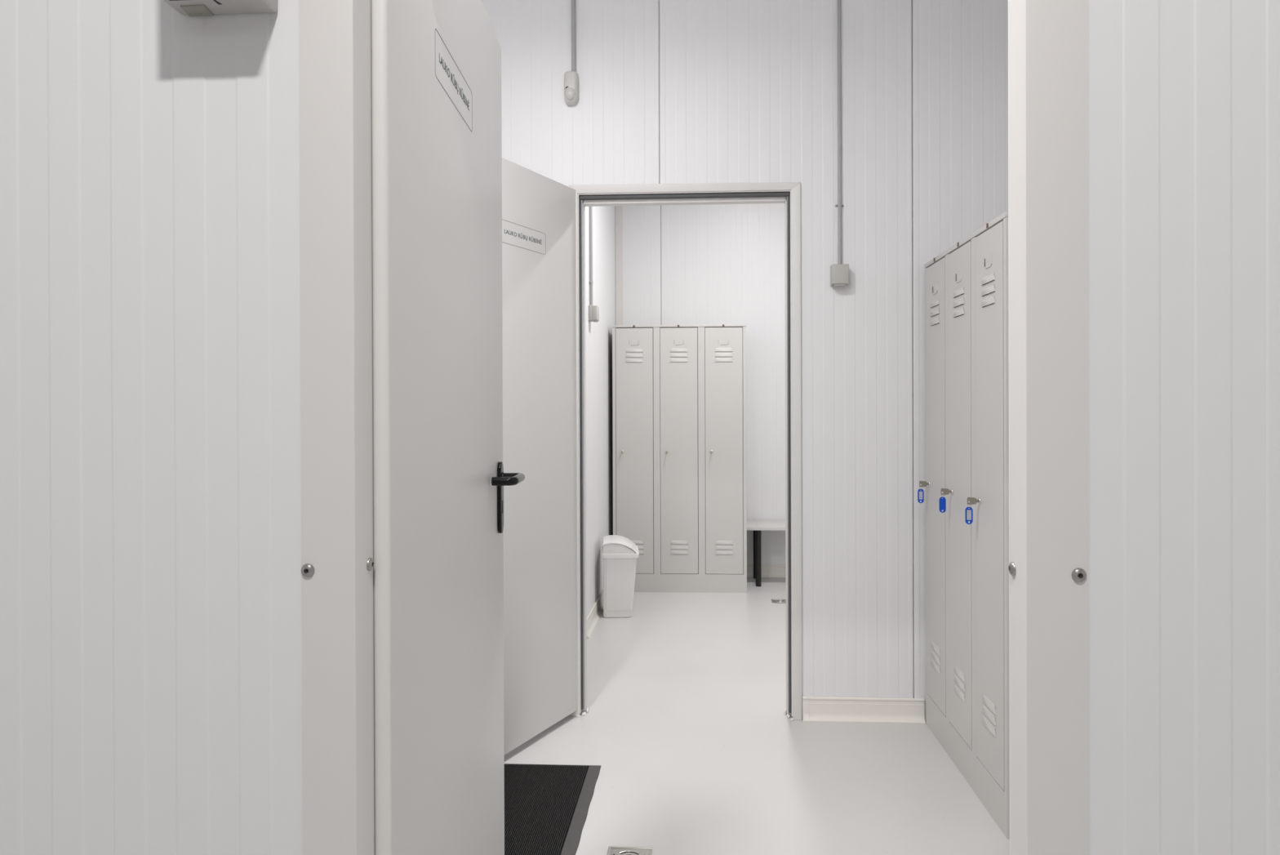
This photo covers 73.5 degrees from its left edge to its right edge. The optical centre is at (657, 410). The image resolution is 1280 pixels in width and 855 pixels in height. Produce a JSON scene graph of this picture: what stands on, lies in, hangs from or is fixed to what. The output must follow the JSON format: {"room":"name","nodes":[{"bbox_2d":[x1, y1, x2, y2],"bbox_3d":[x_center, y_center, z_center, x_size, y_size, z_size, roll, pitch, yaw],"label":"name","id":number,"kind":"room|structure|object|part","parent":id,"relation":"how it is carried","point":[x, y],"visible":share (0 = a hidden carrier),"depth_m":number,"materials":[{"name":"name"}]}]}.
{"room":"corridor","nodes":[
{"label":"corridor","id":0,"kind":"room"},
{"bbox_2d":[585,205,615,616],"bbox_3d":[-0.413,-0.374,4.936,0.060,3.200,2.825,0,0,3],"label":"wall","id":1,"kind":"structure","parent":0,"point":[598,335],"depth_m":5.31,"materials":[{"name":"white paint"}]},
{"bbox_2d":[589,206,592,305],"bbox_3d":[-0.379,-1.285,4.868,0.020,1.378,0.040,0,0,3],"label":"cable conduit","id":2,"kind":"object","parent":1,"relation":"attached to","point":[590,207],"visible":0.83,"depth_m":4.86,"materials":[{"name":"grey plastic"}]},
{"bbox_2d":[588,305,599,322],"bbox_3d":[-0.362,-0.551,4.870,0.048,0.089,0.096,0,0,3],"label":"junction box","id":3,"kind":"object","parent":1,"relation":"attached to","point":[593,310],"visible":1,"depth_m":4.82,"materials":[{"name":"grey plastic"}]},
{"bbox_2d":[586,588,603,638],"bbox_3d":[-0.335,1.177,5.468,0.026,0.092,1.705,0,0,3],"label":"baseboard","id":4,"kind":"structure","parent":1,"relation":"attached to","point":[593,615],"depth_m":4.97,"materials":[{"name":"white plastic"}]},
{"bbox_2d":[0,0,1279,854],"bbox_3d":[0.058,-0.363,1.090,4.400,3.200,0.061,0,0,3],"label":"wall","id":5,"kind":"structure","parent":0,"point":[151,651],"depth_m":1.09,"materials":[{"name":"white paint"}]},
{"bbox_2d":[162,0,277,16],"bbox_3d":[-0.547,-0.608,1.053,0.127,0.212,0.076,0,0,3],"label":"wall box","id":6,"kind":"object","parent":5,"relation":"attached to","point":[184,7],"visible":1,"depth_m":1.07,"materials":[{"name":"grey plastic"}]},
{"bbox_2d":[371,0,524,854],"bbox_3d":[-0.353,0.181,1.583,0.108,2.068,0.884,0,0,-1],"label":"door","id":7,"kind":"structure","parent":5,"relation":"in","point":[439,477],"depth_m":1.41,"materials":[{"name":"white paint"}]},
{"bbox_3d":[-0.360,0.198,1.963,0.009,0.164,0.036,0,0,-1],"label":"handle plate","id":8,"kind":"part","parent":7,"relation":"part of","materials":[{"name":"black paint"}]},
{"bbox_3d":[-0.330,0.152,1.905,0.056,0.019,0.134,0,0,0],"label":"handle lever","id":9,"kind":"part","parent":7,"relation":"part of","materials":[{"name":"black paint"}]},
{"bbox_2d":[298,0,1088,854],"bbox_3d":[0.035,0.145,1.087,0.975,2.185,0.062,0,0,3],"label":"door frame","id":10,"kind":"structure","parent":5,"relation":"attached to","point":[1048,567],"depth_m":1.08,"materials":[{"name":"white paint"}]},
{"bbox_3d":[-0.416,0.181,1.114,0.070,2.115,0.057,0,0,3],"label":"casing","id":11,"kind":"part","parent":10,"relation":"part of","materials":[{"name":"white paint"}]},
{"bbox_3d":[0.485,0.178,1.065,0.074,2.115,0.057,0,0,3],"label":"casing","id":12,"kind":"part","parent":10,"relation":"part of","materials":[{"name":"white paint"}]},
{"bbox_2d":[622,203,785,564],"bbox_3d":[1.118,-0.384,6.297,2.850,3.200,0.060,0,0,3],"label":"wall","id":13,"kind":"structure","parent":0,"point":[714,264],"depth_m":6.29,"materials":[{"name":"white paint"}]},
{"bbox_2d":[615,205,622,324],"bbox_3d":[-0.282,-0.427,6.320,0.048,3.105,0.043,0,0,3],"label":"trim","id":14,"kind":"structure","parent":13,"relation":"attached to","point":[619,227],"depth_m":6.34,"materials":[{"name":"white paint"}]},
{"bbox_2d":[746,564,785,577],"bbox_3d":[1.136,1.171,6.258,2.820,0.091,0.024,0,0,3],"label":"baseboard","id":15,"kind":"structure","parent":13,"relation":"attached to","point":[767,570],"depth_m":6.28,"materials":[{"name":"white plastic"}]},
{"bbox_2d":[480,0,1008,720],"bbox_3d":[0.187,-0.371,3.458,4.400,3.200,0.061,0,0,3],"label":"wall","id":16,"kind":"structure","parent":0,"point":[671,91],"depth_m":3.40,"materials":[{"name":"white paint"}]},
{"bbox_2d":[502,157,577,754],"bbox_3d":[-0.506,0.160,3.062,0.111,2.092,0.893,0,0,25],"label":"door","id":17,"kind":"structure","parent":16,"relation":"in","point":[539,235],"depth_m":3.20,"materials":[{"name":"white paint"}]},
{"bbox_2d":[564,71,578,106],"bbox_3d":[-0.347,-1.294,3.429,0.056,0.130,0.048,0,0,3],"label":"detector","id":18,"kind":"object","parent":16,"relation":"attached to","point":[571,77],"visible":1,"depth_m":3.42,"materials":[{"name":"white plastic"}]},
{"bbox_2d":[571,0,575,71],"bbox_3d":[-0.339,-1.663,3.442,0.017,0.614,0.017,0,0,3],"label":"cable conduit","id":19,"kind":"object","parent":16,"relation":"attached to","point":[573,2],"visible":0.86,"depth_m":3.44,"materials":[{"name":"grey plastic"}]},
{"bbox_2d":[568,182,801,719],"bbox_3d":[0.110,0.159,3.460,0.926,2.140,0.090,0,0,3],"label":"door frame","id":20,"kind":"structure","parent":16,"relation":"attached to","point":[788,193],"depth_m":3.43,"materials":[{"name":"white paint"}]},
{"bbox_3d":[-0.336,0.160,3.452,0.036,2.140,0.011,0,0,3],"label":"casing","id":21,"kind":"part","parent":20,"relation":"part of","materials":[{"name":"white paint"}]},
{"bbox_3d":[-0.302,0.170,3.473,0.004,2.080,0.012,0,0,3],"label":"gasket rail","id":22,"kind":"part","parent":20,"relation":"part of","materials":[{"name":"silver metal"}]},
{"bbox_3d":[0.104,-0.893,3.425,0.926,0.036,0.010,0,0,3],"label":"casing","id":23,"kind":"part","parent":20,"relation":"part of","materials":[{"name":"white paint"}]},
{"bbox_3d":[0.521,0.168,3.428,0.004,2.080,0.012,0,0,3],"label":"gasket rail","id":24,"kind":"part","parent":20,"relation":"part of","materials":[{"name":"silver metal"}]},
{"bbox_3d":[0.552,0.161,3.404,0.036,2.134,0.011,0,0,3],"label":"casing","id":25,"kind":"part","parent":20,"relation":"part of","materials":[{"name":"white paint"}]},
{"bbox_2d":[830,263,848,286],"bbox_3d":[0.717,-0.533,3.374,0.068,0.085,0.047,0,0,3],"label":"junction box","id":26,"kind":"object","parent":16,"relation":"attached to","point":[839,273],"visible":1,"depth_m":3.35,"materials":[{"name":"grey plastic"}]},
{"bbox_2d":[835,0,844,264],"bbox_3d":[0.719,-1.276,3.387,0.034,1.393,0.017,0,0,3],"label":"cable conduit","id":27,"kind":"object","parent":16,"relation":"attached to","point":[839,205],"visible":0.99,"depth_m":3.38,"materials":[{"name":"grey plastic"}]},
{"bbox_2d":[802,695,925,723],"bbox_3d":[0.814,1.181,3.386,0.477,0.092,0.026,0,0,3],"label":"baseboard","id":28,"kind":"structure","parent":16,"relation":"attached to","point":[815,708],"depth_m":3.39,"materials":[{"name":"white plastic"}]},
{"bbox_2d":[504,577,1009,854],"bbox_3d":[0.040,1.279,0.663,4.520,0.080,11.440,0,0,3],"label":"floor","id":29,"kind":"structure","parent":0,"point":[692,739],"depth_m":3.06,"materials":[{"name":"grey plastic"}]},
{"bbox_2d":[504,763,601,854],"bbox_3d":[-0.516,1.230,2.551,0.595,0.006,0.880,0,0,3],"label":"doormat","id":30,"kind":"object","parent":29,"relation":"on","point":[546,806],"visible":0.51,"depth_m":2.66,"materials":[{"name":"rubber"}]},
{"bbox_2d":[601,534,639,617],"bbox_3d":[-0.228,0.999,5.196,0.222,0.450,0.312,0,0,-3],"label":"waste bin","id":31,"kind":"object","parent":29,"relation":"on","point":[620,554],"visible":1,"depth_m":5.06,"materials":[{"name":"white plastic"}]},
{"bbox_2d":[603,543,635,553],"bbox_3d":[-0.231,0.812,5.195,0.196,0.058,0.298,0,0,-3],"label":"lid","id":32,"kind":"object","parent":31,"relation":"attached to","point":[607,548],"depth_m":5.05,"materials":[{"name":"white plastic"}]},
{"bbox_2d":[606,845,652,854],"bbox_3d":[-0.080,1.231,2.357,0.124,0.004,0.124,0,0,3],"label":"floor drain","id":33,"kind":"object","parent":29,"relation":"on","point":[615,850],"visible":1,"depth_m":2.40,"materials":[{"name":"metal"}]},
{"bbox_3d":[-0.080,1.232,2.357,0.107,0.001,0.107,0,0,3],"label":"drain plate","id":34,"kind":"part","parent":33,"relation":"part of","materials":[{"name":"metal"}]},
{"bbox_2d":[612,324,746,592],"bbox_3d":[0.159,0.320,6.005,0.902,1.800,0.502,0,0,3],"label":"locker","id":35,"kind":"object","parent":29,"relation":"on","point":[680,390],"visible":0.99,"depth_m":5.76,"materials":[{"name":"grey metal"}]},
{"bbox_3d":[-0.154,0.269,5.785,0.250,1.653,0.016,0,0,3],"label":"locker door","id":36,"kind":"part","parent":35,"relation":"part of","materials":[{"name":"grey paint"}]},
{"bbox_3d":[0.156,-0.572,6.004,0.902,0.016,0.498,0,0,3],"label":"panel","id":37,"kind":"part","parent":35,"relation":"part of","materials":[{"name":"grey paint"}]},
{"bbox_3d":[0.145,0.268,5.768,0.250,1.653,0.016,0,0,3],"label":"locker door","id":38,"kind":"part","parent":35,"relation":"part of","materials":[{"name":"grey paint"}]},
{"bbox_3d":[0.446,0.267,5.752,0.250,1.653,0.016,0,0,3],"label":"locker door","id":39,"kind":"part","parent":35,"relation":"part of","materials":[{"name":"grey paint"}]},
{"bbox_2d":[746,519,785,586],"bbox_3d":[1.151,1.006,6.065,1.067,0.422,0.370,0,0,3],"label":"bench","id":40,"kind":"object","parent":29,"relation":"on","point":[757,526],"visible":0.37,"depth_m":5.95,"materials":[{"name":"white"}]},
{"bbox_3d":[0.717,1.020,6.239,0.039,0.394,0.039,0,0,3],"label":"leg","id":41,"kind":"part","parent":40,"relation":"part of","materials":[{"name":"black metal"}]},
{"bbox_3d":[0.702,1.021,5.959,0.039,0.394,0.039,0,0,3],"label":"leg","id":42,"kind":"part","parent":40,"relation":"part of","materials":[{"name":"black metal"}]},
{"bbox_3d":[1.151,0.809,6.064,1.067,0.026,0.370,0,0,3],"label":"seat","id":43,"kind":"part","parent":40,"relation":"part of","materials":[{"name":"white"}]},
{"bbox_2d":[771,599,786,603],"bbox_3d":[0.786,1.218,5.485,0.110,0.004,0.110,0,0,3],"label":"floor drain","id":44,"kind":"object","parent":29,"relation":"on","point":[774,601],"visible":0.77,"depth_m":5.48,"materials":[{"name":"metal"}]},
{"bbox_2d":[924,211,1009,838],"bbox_3d":[1.270,0.327,2.893,0.502,1.800,0.902,0,0,3],"label":"locker","id":45,"kind":"object","parent":29,"relation":"on","point":[966,325],"visible":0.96,"depth_m":2.79,"materials":[{"name":"grey metal"}]},
{"bbox_2d":[917,480,928,502],"bbox_3d":[1.021,0.312,3.293,0.041,0.085,0.004,0,0,3],"label":"key","id":46,"kind":"object","parent":45,"relation":"attached to","point":[920,492],"visible":1,"depth_m":3.29,"materials":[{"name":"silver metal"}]},
{"bbox_3d":[1.024,0.281,3.293,0.035,0.024,0.002,0,0,3],"label":"key blade","id":47,"kind":"part","parent":46,"relation":"part of","materials":[{"name":"silver metal"}]},
{"bbox_3d":[1.049,0.274,3.206,0.016,1.653,0.250,0,0,3],"label":"locker door","id":48,"kind":"part","parent":45,"relation":"part of","materials":[{"name":"grey paint"}]},
{"bbox_2d":[938,488,951,512],"bbox_3d":[1.005,0.313,2.993,0.041,0.085,0.004,0,0,1],"label":"key","id":49,"kind":"object","parent":45,"relation":"attached to","point":[942,502],"visible":1,"depth_m":2.99,"materials":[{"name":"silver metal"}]},
{"bbox_3d":[1.007,0.282,2.993,0.035,0.024,0.002,0,0,1],"label":"key blade","id":50,"kind":"part","parent":49,"relation":"part of","materials":[{"name":"silver metal"}]},
{"bbox_3d":[1.033,0.275,2.907,0.016,1.653,0.250,0,0,3],"label":"locker door","id":51,"kind":"part","parent":45,"relation":"part of","materials":[{"name":"grey paint"}]},
{"bbox_3d":[1.269,-0.565,2.890,0.498,0.016,0.902,0,0,3],"label":"panel","id":52,"kind":"part","parent":45,"relation":"part of","materials":[{"name":"grey paint"}]},
{"bbox_2d":[964,497,978,524],"bbox_3d":[0.988,0.314,2.693,0.041,0.085,0.004,0,0,4],"label":"key","id":53,"kind":"object","parent":45,"relation":"attached to","point":[972,500],"visible":1,"depth_m":2.69,"materials":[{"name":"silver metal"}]},
{"bbox_3d":[0.991,0.283,2.693,0.035,0.024,0.002,0,0,4],"label":"key blade","id":54,"kind":"part","parent":53,"relation":"part of","materials":[{"name":"silver metal"}]},
{"bbox_3d":[1.017,0.276,2.606,0.016,1.653,0.250,0,0,3],"label":"locker door","id":55,"kind":"part","parent":45,"relation":"part of","materials":[{"name":"grey paint"}]}
]}

